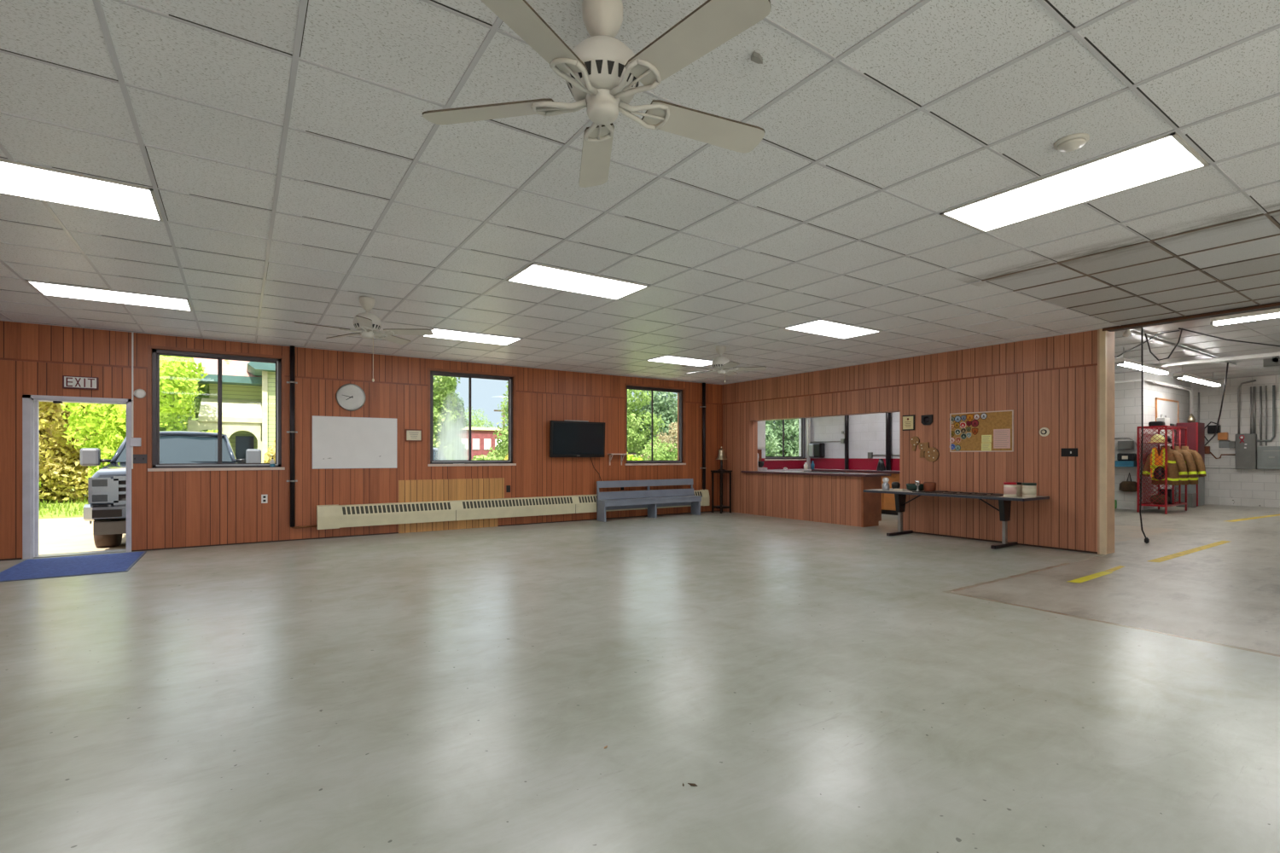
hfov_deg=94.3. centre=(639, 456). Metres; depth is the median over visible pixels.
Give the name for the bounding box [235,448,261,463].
mirror
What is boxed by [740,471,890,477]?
countertop
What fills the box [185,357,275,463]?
house
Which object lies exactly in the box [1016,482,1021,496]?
canister
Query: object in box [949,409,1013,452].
bulletin board
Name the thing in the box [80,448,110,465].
mirror
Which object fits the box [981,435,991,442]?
paper note
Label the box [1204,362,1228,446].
power cable
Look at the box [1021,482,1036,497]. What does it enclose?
canister
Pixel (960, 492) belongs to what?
folder
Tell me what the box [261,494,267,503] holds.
wall outlet
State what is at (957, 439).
embroidered patch
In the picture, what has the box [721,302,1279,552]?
wall
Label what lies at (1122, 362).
strip light
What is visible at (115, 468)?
hood
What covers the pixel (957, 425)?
embroidered patch
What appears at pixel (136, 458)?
switch plate
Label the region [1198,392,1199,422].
conduit
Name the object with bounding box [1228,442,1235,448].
junction box
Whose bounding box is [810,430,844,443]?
conduit
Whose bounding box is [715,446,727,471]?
brass bell
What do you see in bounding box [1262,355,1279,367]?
heater
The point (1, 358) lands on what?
trim
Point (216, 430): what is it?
bush
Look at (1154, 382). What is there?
pipe
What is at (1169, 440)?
helmet
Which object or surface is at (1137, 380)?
pipe
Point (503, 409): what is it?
utility pole
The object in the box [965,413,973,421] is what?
embroidered patch
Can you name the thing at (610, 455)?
wall shelf
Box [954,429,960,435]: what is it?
embroidered patch
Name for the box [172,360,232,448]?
tree
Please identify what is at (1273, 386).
conduit
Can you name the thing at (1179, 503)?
shelf
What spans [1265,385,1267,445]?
conduit
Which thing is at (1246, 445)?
breaker panel
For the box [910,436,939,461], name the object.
carved plaque
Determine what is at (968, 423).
embroidered patch
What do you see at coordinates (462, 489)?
wood panel patch
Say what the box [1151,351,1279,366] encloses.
pipe
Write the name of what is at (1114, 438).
conduit
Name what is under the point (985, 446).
paper note
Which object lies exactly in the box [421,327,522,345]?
recessed light
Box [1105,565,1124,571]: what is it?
tape
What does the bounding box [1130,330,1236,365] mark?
conduit
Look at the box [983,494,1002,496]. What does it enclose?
folder
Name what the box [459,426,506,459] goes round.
brick building
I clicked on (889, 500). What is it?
base cabinet
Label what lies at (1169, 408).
framed board
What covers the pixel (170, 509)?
wall
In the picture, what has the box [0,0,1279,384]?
ceiling
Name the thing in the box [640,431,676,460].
shrub
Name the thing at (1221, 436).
junction box
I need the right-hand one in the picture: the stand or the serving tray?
the serving tray
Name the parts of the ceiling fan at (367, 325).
blade, blade, blade, pull chain, blade, blade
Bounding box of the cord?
[1139,327,1146,538]
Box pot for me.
[891,482,900,488]
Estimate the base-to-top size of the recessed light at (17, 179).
0.011 m
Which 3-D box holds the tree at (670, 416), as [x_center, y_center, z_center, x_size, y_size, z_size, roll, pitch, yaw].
[0.569,-0.895,26.698,4.302,5.590,4.240,0,0,39]
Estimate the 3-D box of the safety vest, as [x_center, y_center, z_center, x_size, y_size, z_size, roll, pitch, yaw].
[11.331,0.140,12.979,0.058,0.660,0.290,0,0,-34]
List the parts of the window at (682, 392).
sash, sill, sash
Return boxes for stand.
[710,470,732,513]
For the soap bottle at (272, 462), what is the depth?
8.61 m
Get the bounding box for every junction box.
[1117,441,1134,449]
[1217,432,1228,440]
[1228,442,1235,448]
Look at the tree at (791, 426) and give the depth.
28.65 m
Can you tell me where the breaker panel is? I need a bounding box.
[1235,433,1256,469]
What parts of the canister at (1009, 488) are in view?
lid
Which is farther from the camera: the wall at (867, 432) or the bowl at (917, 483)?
the wall at (867, 432)
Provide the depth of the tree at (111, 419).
15.85 m
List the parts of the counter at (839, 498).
panel, panel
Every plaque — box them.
[902,414,914,430]
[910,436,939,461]
[921,414,932,424]
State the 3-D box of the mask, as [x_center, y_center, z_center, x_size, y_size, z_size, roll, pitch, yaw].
[11.319,0.375,12.941,0.220,0.310,0.214,0,0,-34]
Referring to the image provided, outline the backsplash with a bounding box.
[757,467,767,471]
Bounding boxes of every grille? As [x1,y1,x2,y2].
[110,476,126,505]
[342,502,450,514]
[462,497,572,508]
[578,491,702,503]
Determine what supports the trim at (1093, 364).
attached to the wall at (1064, 402)
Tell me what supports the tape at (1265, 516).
on the floor
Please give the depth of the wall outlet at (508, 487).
10.62 m
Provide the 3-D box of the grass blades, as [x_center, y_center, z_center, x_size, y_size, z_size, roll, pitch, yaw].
[-9.327,1.340,20.977,26.050,0.220,6.896,0,0,-34]
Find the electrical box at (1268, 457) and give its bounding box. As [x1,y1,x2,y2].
[1256,446,1279,469]
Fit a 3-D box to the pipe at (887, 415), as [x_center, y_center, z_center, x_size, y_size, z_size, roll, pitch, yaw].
[5.510,-0.659,13.184,0.107,1.958,0.110,0,0,-34]
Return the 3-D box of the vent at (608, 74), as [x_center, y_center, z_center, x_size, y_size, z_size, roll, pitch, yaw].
[-0.133,-1.317,2.129,0.255,0.036,0.255,0,0,-34]
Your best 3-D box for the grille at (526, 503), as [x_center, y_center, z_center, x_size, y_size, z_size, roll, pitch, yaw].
[-2.143,0.838,10.658,2.086,0.117,0.031,0,0,-34]
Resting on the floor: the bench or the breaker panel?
the bench
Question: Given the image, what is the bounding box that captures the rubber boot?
[1158,488,1175,504]
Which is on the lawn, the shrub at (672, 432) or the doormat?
the shrub at (672, 432)
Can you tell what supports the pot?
on the folding table
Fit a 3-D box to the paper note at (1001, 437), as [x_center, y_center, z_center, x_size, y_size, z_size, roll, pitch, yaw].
[5.190,-0.246,8.524,0.002,0.279,0.226,0,0,-34]
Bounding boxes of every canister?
[1003,482,1017,497]
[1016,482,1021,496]
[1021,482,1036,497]
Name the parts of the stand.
leg, leg, rail, rail, leg, leg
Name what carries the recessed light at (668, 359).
in the ceiling at (292, 162)
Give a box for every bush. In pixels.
[38,401,104,503]
[206,429,231,444]
[261,438,275,463]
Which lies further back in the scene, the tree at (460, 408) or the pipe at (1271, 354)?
the tree at (460, 408)
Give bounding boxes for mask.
[1152,465,1164,480]
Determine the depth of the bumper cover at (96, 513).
8.73 m
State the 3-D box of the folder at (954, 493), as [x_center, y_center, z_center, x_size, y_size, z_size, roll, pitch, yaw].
[4.543,0.538,8.377,0.180,0.012,0.170,0,0,-34]
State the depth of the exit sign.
7.43 m
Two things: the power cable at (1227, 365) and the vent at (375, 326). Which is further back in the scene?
the power cable at (1227, 365)
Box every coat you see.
[1142,446,1187,485]
[1169,446,1197,484]
[1181,446,1206,484]
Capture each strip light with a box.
[1114,347,1169,375]
[1173,365,1221,387]
[1210,308,1279,326]
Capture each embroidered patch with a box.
[954,415,960,422]
[954,421,960,428]
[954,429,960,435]
[954,444,960,451]
[955,437,960,443]
[960,415,965,421]
[960,422,965,428]
[960,428,966,433]
[960,433,966,439]
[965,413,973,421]
[965,420,971,426]
[971,419,978,427]
[971,427,977,435]
[973,413,980,419]
[980,413,987,419]
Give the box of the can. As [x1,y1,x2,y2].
[1114,500,1117,509]
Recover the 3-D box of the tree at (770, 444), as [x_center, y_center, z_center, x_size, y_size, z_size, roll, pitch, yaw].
[4.240,-1.082,27.273,4.250,5.172,4.100,0,0,43]
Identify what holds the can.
on the floor
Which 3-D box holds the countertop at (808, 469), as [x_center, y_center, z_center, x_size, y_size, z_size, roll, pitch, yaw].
[4.346,0.345,12.652,2.635,0.044,4.120,0,0,-34]
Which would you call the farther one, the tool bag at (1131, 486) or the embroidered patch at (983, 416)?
the tool bag at (1131, 486)
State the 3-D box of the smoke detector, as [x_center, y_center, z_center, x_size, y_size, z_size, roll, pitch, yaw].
[2.214,-1.596,3.049,0.150,0.042,0.150,0,0,-34]
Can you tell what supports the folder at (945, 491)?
on the folding table
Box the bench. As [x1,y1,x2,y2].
[596,478,702,522]
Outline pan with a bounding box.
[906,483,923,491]
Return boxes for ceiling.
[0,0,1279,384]
[1114,317,1279,381]
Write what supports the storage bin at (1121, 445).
attached to the wall at (1127, 395)
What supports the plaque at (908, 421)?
attached to the wall at (1064, 402)
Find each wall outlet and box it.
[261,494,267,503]
[506,485,510,492]
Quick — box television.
[549,419,605,481]
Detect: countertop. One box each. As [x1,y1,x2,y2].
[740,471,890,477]
[767,468,899,473]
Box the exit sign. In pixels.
[62,375,98,389]
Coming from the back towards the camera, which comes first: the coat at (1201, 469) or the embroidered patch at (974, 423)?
the coat at (1201, 469)
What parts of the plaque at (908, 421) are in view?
plate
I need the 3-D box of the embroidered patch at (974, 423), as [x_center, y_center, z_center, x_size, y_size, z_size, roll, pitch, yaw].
[4.980,-0.483,8.833,0.004,0.112,0.112,0,0,-34]
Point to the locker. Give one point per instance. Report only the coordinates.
(1195, 431)
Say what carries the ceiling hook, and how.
hanging from the ceiling at (292, 162)
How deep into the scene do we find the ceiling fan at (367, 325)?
6.07 m
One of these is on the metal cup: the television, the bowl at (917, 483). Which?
the bowl at (917, 483)
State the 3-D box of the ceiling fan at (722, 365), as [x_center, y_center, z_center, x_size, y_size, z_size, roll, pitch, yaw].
[1.158,-1.349,8.775,1.238,0.537,1.257,0,0,-34]
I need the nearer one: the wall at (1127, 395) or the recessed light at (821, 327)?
the recessed light at (821, 327)
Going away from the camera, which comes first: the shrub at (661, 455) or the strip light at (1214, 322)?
the strip light at (1214, 322)
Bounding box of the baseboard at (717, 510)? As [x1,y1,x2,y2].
[0,510,1097,560]
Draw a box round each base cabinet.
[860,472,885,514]
[884,473,899,515]
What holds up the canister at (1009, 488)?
on the folding table
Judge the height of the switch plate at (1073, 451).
0.110 m
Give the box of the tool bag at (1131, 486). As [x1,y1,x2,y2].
[1118,472,1136,492]
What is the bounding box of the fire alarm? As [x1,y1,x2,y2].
[133,389,145,398]
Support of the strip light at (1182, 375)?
hanging from the ceiling at (1264, 331)
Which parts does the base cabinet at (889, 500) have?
drawer, door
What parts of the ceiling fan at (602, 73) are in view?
blade, blade, blade, blade, blade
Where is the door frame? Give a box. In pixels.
[22,395,131,559]
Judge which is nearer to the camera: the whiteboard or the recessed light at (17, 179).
the recessed light at (17, 179)
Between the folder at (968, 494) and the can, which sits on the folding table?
the folder at (968, 494)
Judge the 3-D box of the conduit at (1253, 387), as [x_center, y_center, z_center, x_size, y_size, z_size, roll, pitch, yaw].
[15.076,-1.120,14.581,0.044,1.160,0.044,0,0,-11]
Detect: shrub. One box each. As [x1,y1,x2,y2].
[472,453,501,459]
[482,452,503,459]
[627,452,648,460]
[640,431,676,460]
[641,436,677,460]
[662,422,677,459]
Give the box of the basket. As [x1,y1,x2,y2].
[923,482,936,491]
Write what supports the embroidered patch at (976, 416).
attached to the bulletin board at (1000, 419)
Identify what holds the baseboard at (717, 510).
attached to the wall at (170, 509)
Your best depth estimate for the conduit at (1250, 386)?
14.62 m
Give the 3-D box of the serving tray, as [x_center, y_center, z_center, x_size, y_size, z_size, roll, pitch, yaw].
[3.627,0.317,11.703,0.200,0.014,0.850,0,0,-34]
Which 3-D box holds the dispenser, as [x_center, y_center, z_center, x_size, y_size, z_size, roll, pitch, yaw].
[4.385,-0.138,14.765,0.213,0.365,0.380,0,0,-34]
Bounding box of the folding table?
[863,488,1049,548]
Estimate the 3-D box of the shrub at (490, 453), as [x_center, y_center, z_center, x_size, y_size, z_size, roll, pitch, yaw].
[-5.421,0.739,21.049,1.487,1.738,1.532,0,0,10]
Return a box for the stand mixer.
[757,453,764,467]
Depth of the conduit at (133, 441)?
7.74 m
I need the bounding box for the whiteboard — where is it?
[312,415,396,469]
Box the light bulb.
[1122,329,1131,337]
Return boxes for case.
[1148,421,1164,426]
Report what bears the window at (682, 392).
in the wall at (170, 509)
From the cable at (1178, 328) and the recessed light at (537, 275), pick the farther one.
the cable at (1178, 328)
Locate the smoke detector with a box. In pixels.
[1053,133,1089,151]
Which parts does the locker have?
edge trim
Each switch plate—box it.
[133,454,147,463]
[1061,448,1077,456]
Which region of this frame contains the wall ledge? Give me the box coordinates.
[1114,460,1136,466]
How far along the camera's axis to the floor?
3.05 m
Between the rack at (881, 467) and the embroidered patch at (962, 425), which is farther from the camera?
the rack at (881, 467)
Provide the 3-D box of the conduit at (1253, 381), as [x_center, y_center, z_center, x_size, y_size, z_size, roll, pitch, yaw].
[15.004,-1.206,14.688,0.044,1.332,0.326,0,0,-34]
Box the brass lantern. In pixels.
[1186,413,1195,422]
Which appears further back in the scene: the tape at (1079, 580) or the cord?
the cord
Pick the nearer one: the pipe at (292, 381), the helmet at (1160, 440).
the pipe at (292, 381)
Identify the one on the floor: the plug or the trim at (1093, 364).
the plug
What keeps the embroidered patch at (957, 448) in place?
attached to the bulletin board at (1000, 419)
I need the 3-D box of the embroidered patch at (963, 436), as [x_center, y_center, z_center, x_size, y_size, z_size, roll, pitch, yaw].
[4.887,-0.295,8.971,0.004,0.092,0.092,0,0,-34]
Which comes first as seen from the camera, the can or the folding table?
the folding table
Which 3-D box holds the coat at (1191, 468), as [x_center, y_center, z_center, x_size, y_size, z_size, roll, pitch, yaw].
[11.887,0.209,13.209,0.248,0.863,0.769,0,0,-34]
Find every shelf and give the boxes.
[607,453,635,465]
[1148,442,1185,505]
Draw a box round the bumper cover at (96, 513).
[92,509,122,517]
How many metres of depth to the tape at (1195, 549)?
7.69 m
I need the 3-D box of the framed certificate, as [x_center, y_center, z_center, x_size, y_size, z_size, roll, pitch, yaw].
[-3.697,-0.335,9.713,0.270,0.200,0.020,0,0,-34]
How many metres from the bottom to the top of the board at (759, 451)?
0.470 m
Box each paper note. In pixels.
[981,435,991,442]
[981,442,991,450]
[993,429,1010,448]
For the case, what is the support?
on the rack at (1166, 505)
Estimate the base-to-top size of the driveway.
0.960 m
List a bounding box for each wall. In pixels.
[0,320,806,559]
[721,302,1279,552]
[810,412,899,471]
[1114,371,1190,510]
[1190,374,1279,507]
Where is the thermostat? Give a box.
[1039,427,1049,436]
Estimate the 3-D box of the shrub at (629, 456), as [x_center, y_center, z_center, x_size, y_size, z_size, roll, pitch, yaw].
[-0.401,0.705,21.475,1.590,1.773,1.343,0,0,3]
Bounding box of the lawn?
[38,487,87,519]
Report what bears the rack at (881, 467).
on the countertop at (808, 469)
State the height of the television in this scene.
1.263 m
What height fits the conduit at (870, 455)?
0.140 m
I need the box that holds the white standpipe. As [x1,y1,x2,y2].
[806,418,810,468]
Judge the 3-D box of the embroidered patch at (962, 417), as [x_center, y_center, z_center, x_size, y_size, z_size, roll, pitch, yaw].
[4.887,-0.569,8.971,0.004,0.092,0.079,0,0,-34]
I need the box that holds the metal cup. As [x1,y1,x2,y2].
[914,480,920,491]
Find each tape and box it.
[1067,571,1112,583]
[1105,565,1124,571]
[1147,541,1229,562]
[1225,513,1279,522]
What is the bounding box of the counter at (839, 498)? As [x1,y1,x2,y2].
[740,467,890,527]
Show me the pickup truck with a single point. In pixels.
(106, 507)
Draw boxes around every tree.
[60,354,208,479]
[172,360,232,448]
[433,375,467,460]
[436,387,468,451]
[460,407,495,427]
[487,382,507,459]
[627,389,664,459]
[631,389,677,458]
[765,418,798,456]
[765,420,779,456]
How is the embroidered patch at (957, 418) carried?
attached to the bulletin board at (1000, 419)
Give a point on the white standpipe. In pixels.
(808, 420)
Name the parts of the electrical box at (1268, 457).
door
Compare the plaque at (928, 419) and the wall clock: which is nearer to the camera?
the wall clock
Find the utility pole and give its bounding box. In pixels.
[494,408,506,455]
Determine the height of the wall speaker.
0.210 m
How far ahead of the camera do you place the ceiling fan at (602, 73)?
2.04 m
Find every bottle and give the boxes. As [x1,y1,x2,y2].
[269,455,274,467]
[810,460,814,469]
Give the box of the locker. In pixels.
[1175,422,1204,507]
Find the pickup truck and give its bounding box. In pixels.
[80,430,261,547]
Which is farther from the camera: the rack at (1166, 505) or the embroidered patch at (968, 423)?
the rack at (1166, 505)
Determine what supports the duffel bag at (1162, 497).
on the rack at (1166, 505)
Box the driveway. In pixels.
[38,517,126,554]
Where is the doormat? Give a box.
[0,551,146,581]
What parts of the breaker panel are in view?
door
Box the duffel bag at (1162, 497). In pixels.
[1149,494,1169,504]
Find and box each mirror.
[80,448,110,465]
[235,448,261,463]
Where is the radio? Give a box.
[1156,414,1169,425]
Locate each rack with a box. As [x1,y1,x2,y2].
[876,459,886,471]
[1136,425,1186,514]
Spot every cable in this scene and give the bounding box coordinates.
[1114,330,1179,358]
[1144,328,1182,360]
[1178,327,1279,347]
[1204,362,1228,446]
[1210,452,1235,459]
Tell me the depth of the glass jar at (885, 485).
9.36 m
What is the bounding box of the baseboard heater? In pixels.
[316,489,709,529]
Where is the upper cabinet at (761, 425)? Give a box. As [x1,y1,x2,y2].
[757,420,765,448]
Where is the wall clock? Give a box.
[336,384,366,411]
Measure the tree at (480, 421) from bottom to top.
8.338 m
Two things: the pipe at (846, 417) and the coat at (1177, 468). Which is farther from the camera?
the pipe at (846, 417)
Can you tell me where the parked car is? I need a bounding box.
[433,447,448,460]
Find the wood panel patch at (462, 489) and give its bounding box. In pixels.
[398,477,504,533]
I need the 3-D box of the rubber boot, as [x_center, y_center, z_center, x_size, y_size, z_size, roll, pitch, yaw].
[11.921,0.915,13.443,0.200,0.330,0.240,0,0,-34]
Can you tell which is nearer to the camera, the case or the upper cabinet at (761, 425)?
the case
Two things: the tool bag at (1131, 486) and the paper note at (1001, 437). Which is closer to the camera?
the paper note at (1001, 437)
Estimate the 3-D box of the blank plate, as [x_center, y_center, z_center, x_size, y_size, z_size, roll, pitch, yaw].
[14.803,-0.295,15.049,0.030,0.190,0.200,0,0,-34]
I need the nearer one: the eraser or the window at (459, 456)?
the eraser
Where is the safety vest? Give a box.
[1150,447,1164,477]
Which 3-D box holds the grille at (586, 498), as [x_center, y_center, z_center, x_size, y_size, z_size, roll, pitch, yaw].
[0.095,0.838,12.167,3.038,0.117,0.031,0,0,-34]
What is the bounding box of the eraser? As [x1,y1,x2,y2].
[256,465,267,467]
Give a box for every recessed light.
[0,158,162,221]
[25,279,191,311]
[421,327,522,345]
[506,262,649,300]
[645,355,712,366]
[783,319,881,338]
[939,132,1209,232]
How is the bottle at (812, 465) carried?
on the countertop at (808, 469)
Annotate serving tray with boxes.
[803,471,845,472]
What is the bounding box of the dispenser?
[808,442,825,458]
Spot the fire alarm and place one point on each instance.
(139, 393)
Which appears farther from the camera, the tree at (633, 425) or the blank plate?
the tree at (633, 425)
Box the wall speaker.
[1207,424,1221,433]
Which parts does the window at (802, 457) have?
sill, sash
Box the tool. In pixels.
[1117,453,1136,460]
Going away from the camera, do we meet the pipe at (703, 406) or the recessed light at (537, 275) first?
the recessed light at (537, 275)
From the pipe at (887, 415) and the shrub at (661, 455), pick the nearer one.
the pipe at (887, 415)
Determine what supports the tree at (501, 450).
on the lawn
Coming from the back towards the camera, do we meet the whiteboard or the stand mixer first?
the stand mixer
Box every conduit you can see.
[129,332,141,469]
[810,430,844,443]
[867,452,899,458]
[1114,437,1136,445]
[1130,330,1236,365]
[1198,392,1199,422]
[1237,379,1256,434]
[1250,386,1251,434]
[1252,386,1256,434]
[1256,385,1274,442]
[1259,386,1262,445]
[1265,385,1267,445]
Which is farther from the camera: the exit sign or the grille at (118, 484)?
the grille at (118, 484)
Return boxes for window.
[147,345,285,471]
[427,367,516,466]
[624,383,686,465]
[764,418,806,460]
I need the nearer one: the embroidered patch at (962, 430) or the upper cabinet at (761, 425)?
the embroidered patch at (962, 430)
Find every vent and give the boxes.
[353,323,380,330]
[567,59,638,99]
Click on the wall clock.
(349, 397)
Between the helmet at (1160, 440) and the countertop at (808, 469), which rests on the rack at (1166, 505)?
the helmet at (1160, 440)
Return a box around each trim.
[0,357,722,448]
[721,363,1097,405]
[1097,328,1114,554]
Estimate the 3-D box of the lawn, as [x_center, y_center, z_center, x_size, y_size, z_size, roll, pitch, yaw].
[-21.214,1.410,58.286,150.000,0.120,99.630,0,0,-34]
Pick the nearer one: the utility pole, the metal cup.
the metal cup
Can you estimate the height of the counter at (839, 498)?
1.000 m
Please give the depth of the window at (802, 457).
14.82 m
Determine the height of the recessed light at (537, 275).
0.011 m
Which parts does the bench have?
leg, rail, seat, leg, leg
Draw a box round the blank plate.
[1218,440,1229,448]
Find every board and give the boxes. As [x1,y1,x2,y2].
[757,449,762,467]
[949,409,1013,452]
[1155,397,1178,426]
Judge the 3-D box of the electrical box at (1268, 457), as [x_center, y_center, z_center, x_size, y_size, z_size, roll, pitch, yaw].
[15.233,0.045,14.259,0.200,0.550,0.570,0,0,-34]
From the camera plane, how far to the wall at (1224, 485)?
14.87 m
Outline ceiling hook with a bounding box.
[750,51,762,63]
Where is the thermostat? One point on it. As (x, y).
(1044, 432)
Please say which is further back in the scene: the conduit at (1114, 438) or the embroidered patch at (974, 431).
the conduit at (1114, 438)
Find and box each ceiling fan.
[294,296,433,382]
[422,0,771,187]
[682,345,766,383]
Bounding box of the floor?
[0,504,1279,852]
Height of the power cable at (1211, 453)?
0.189 m
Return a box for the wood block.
[1204,446,1210,453]
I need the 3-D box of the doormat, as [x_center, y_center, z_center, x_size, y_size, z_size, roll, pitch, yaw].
[-6.440,1.244,6.760,1.120,0.010,1.590,0,0,-34]
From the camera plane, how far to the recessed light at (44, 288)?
5.99 m
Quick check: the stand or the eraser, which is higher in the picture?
the eraser
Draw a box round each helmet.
[1147,434,1168,442]
[1162,435,1171,442]
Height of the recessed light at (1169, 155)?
0.011 m
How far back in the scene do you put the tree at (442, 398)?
22.91 m
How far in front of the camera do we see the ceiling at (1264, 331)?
10.62 m
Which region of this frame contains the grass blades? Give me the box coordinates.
[38,495,87,517]
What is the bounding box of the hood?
[88,461,235,504]
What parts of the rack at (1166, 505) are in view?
post, rail, rail, post, post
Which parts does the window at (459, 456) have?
sash, pane, sill, sash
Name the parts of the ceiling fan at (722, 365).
blade, blade, blade, blade, blade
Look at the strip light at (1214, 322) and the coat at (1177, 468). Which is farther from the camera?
the coat at (1177, 468)
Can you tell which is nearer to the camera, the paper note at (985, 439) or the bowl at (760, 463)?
the paper note at (985, 439)
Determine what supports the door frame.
in the wall at (170, 509)
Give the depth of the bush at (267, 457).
14.68 m
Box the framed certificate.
[405,429,422,442]
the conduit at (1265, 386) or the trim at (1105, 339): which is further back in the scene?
the conduit at (1265, 386)
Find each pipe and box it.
[286,345,317,529]
[699,383,705,489]
[844,415,849,469]
[885,413,890,470]
[1114,378,1193,415]
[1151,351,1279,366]
[1152,381,1192,414]
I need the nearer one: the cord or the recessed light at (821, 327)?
the recessed light at (821, 327)
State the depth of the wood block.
15.25 m
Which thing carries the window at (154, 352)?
in the wall at (170, 509)
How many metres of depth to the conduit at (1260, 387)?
14.48 m
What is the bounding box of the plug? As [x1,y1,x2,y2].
[1144,537,1149,543]
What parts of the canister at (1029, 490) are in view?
lid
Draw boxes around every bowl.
[758,461,764,467]
[914,480,920,486]
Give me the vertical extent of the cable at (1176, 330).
0.446 m
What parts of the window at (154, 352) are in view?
sash, sill, sash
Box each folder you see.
[945,491,962,493]
[953,493,967,494]
[960,492,977,494]
[967,494,983,495]
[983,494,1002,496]
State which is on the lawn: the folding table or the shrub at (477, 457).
the shrub at (477, 457)
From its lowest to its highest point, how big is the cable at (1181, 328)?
0.460 m
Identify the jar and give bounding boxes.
[882,477,889,490]

